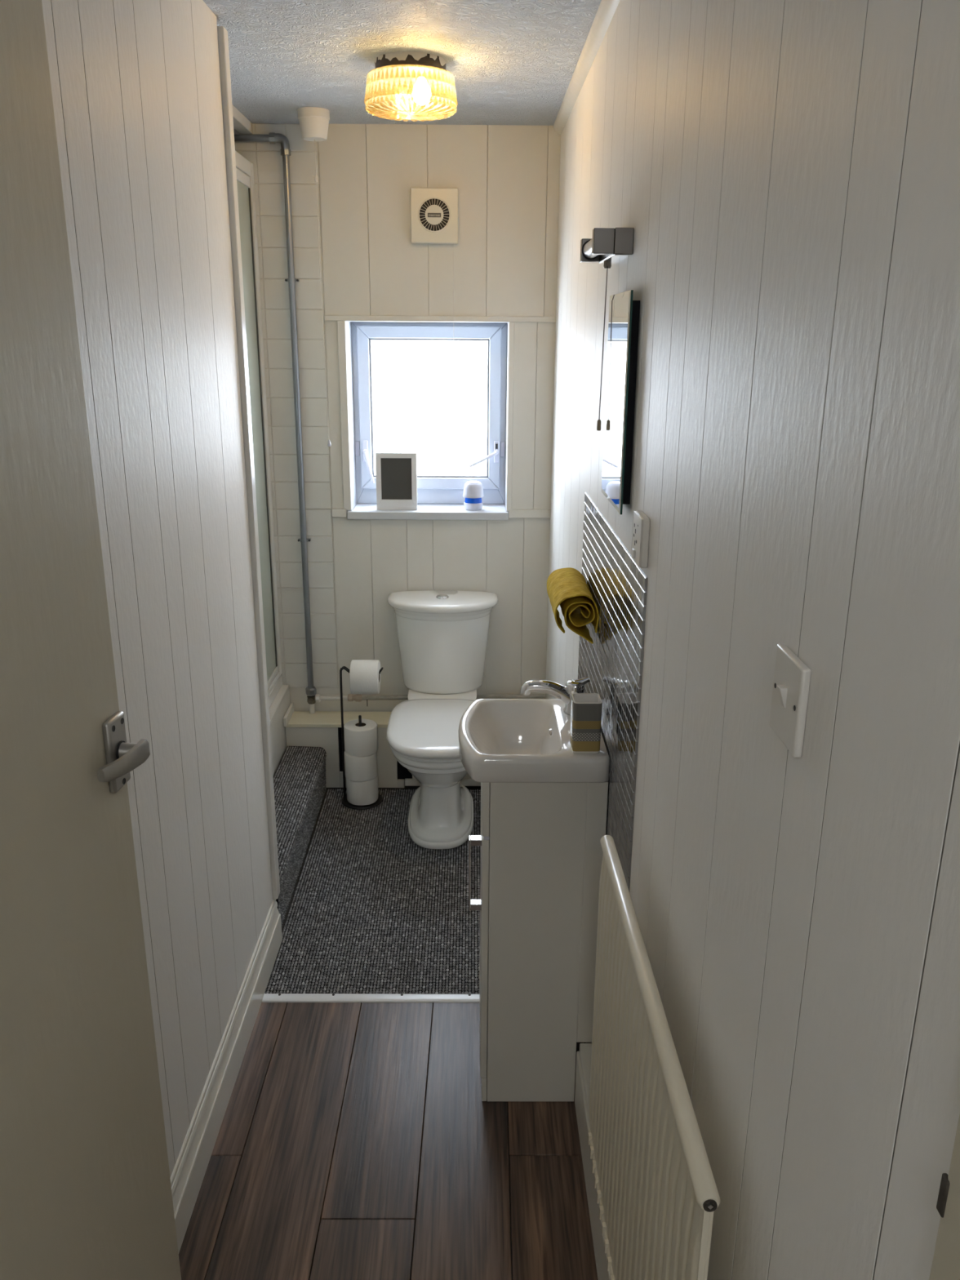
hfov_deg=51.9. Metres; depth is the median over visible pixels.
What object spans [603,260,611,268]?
switch
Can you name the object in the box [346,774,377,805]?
toilet roll
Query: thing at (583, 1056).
baseboard
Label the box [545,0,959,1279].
wall
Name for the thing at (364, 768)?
toilet roll
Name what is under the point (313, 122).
switch
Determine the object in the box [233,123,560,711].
wall
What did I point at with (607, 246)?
light
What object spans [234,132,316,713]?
conduit pipe
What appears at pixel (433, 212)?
grille
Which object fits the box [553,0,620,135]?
trim
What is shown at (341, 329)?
trim
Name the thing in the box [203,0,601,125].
ceiling
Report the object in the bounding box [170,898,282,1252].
baseboard
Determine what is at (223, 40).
trim
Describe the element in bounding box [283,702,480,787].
ledge
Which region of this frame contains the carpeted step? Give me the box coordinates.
[273,746,326,926]
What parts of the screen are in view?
rail, rail, rail, rail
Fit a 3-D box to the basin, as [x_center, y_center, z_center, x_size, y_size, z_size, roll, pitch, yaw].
[0.113,0.249,2.297,0.328,0.110,0.366,0,17,0]
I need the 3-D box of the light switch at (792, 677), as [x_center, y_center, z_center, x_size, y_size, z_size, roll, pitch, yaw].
[0.286,0.055,0.926,0.016,0.086,0.080,0,17,0]
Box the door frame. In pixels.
[928,1114,959,1279]
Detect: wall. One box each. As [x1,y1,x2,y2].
[41,0,272,1177]
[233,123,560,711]
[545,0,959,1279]
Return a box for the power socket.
[631,510,650,568]
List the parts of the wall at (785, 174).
panel, panel, panel, panel, panel, panel, panel, panel, panel, panel, panel, panel, panel, panel, panel, panel, panel, panel, panel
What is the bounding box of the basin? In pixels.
[457,698,609,782]
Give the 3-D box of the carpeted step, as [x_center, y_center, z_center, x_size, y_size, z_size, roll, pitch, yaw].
[-0.689,0.662,3.500,0.159,0.196,1.011,0,17,0]
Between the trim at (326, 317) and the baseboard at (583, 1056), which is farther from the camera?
the trim at (326, 317)
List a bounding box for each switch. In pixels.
[297,106,329,249]
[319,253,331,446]
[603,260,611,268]
[768,643,811,757]
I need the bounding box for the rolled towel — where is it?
[546,567,599,644]
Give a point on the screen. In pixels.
(244, 168)
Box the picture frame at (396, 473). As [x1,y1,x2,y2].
[375,452,417,510]
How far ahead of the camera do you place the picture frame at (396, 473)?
3.82 m
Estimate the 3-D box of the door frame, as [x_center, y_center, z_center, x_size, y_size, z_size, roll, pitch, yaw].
[0.301,0.449,0.585,0.026,2.340,0.128,0,17,0]
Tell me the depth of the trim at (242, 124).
3.29 m
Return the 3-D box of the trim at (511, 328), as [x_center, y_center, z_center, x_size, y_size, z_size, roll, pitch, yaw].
[0.114,-0.832,3.718,0.020,0.695,0.014,0,17,0]
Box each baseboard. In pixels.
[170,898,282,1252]
[574,1043,610,1279]
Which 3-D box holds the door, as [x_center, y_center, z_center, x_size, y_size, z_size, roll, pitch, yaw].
[-0.538,0.307,1.073,0.089,2.300,0.760,2,17,4]
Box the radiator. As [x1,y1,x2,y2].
[587,835,719,1279]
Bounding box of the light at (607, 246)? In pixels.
[579,227,634,431]
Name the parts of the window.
handle plate, handle lever, sill, handle lever, handle plate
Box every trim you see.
[217,26,279,899]
[231,104,253,134]
[324,315,555,322]
[331,507,346,517]
[337,320,351,510]
[506,321,514,511]
[508,509,551,518]
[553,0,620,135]
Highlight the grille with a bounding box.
[417,196,450,232]
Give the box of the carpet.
[264,788,480,993]
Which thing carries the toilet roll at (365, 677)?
hanging from the stand
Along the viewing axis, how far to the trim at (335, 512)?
3.81 m
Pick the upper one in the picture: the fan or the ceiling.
the ceiling
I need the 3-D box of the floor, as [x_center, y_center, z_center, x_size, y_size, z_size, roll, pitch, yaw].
[-0.192,1.496,1.352,3.150,0.120,6.300,0,17,0]
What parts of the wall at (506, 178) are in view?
panel, panel, panel, panel, panel, panel, panel, panel, panel, panel, panel, panel, panel, panel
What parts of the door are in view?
handle plate, lever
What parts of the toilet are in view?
seat, lid, cistern lid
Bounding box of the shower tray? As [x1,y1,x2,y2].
[268,674,290,775]
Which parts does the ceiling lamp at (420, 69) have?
plate, bulb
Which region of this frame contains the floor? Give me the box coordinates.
[178,783,598,1279]
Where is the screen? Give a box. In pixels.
[235,150,281,694]
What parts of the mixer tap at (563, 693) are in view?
spout, lever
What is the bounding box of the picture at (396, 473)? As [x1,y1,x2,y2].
[380,457,412,499]
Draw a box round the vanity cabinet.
[468,781,608,1101]
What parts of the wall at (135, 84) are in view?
panel, panel, panel, panel, panel, panel, panel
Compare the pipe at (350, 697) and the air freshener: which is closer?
the air freshener
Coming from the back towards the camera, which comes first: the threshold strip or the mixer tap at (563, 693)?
the threshold strip
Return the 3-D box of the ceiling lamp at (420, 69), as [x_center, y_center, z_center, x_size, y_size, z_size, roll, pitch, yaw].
[-0.185,-1.479,2.650,0.251,0.131,0.251,0,17,0]
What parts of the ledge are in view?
panel, panel, panel, panel, panel, panel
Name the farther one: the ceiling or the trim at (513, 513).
the trim at (513, 513)
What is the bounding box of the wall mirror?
[601,289,639,514]
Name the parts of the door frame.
strike plate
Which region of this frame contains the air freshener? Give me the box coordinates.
[462,480,484,510]
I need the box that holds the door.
[0,0,181,1279]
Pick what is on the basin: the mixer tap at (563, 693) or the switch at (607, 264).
the mixer tap at (563, 693)
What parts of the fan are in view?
casing, pull cord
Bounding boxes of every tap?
[520,676,590,715]
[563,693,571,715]
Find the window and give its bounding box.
[345,320,509,519]
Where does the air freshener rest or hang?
on the window
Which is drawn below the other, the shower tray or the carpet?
the carpet
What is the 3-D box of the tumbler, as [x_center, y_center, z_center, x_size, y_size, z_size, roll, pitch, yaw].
[0.229,0.181,2.134,0.061,0.118,0.061,0,17,0]
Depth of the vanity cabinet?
2.24 m
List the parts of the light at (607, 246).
pull cord, underside plate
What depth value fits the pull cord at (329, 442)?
3.44 m
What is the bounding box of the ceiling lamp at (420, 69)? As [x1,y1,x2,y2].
[374,51,446,105]
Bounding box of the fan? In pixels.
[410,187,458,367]
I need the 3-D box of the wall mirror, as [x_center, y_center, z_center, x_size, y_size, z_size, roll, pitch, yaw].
[0.277,-0.475,1.961,0.022,0.404,0.287,0,17,0]
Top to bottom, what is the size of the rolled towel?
0.127 m
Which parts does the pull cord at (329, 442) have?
cord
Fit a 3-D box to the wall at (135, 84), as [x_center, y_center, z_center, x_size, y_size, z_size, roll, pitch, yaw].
[-0.665,0.077,1.590,0.100,2.483,2.201,0,17,0]
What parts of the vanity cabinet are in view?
bar handle, door, drawer, panel, panel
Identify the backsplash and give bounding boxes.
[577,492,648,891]
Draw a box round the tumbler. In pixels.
[569,693,602,754]
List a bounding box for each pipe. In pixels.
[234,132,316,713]
[315,693,545,706]
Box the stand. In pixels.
[339,666,382,809]
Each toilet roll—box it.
[343,719,377,756]
[344,751,377,782]
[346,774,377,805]
[349,659,381,694]
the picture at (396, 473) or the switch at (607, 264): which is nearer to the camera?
the switch at (607, 264)
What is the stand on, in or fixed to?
on the carpet
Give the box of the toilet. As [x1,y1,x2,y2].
[386,590,497,849]
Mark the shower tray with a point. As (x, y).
(279, 703)
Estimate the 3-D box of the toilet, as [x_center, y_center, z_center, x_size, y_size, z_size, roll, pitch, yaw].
[-0.146,0.289,3.667,0.434,0.803,0.741,0,17,0]
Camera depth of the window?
3.85 m
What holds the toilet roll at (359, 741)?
on the toilet roll at (364, 768)
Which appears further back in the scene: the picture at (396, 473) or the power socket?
the picture at (396, 473)
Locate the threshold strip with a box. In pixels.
[262,993,479,1002]

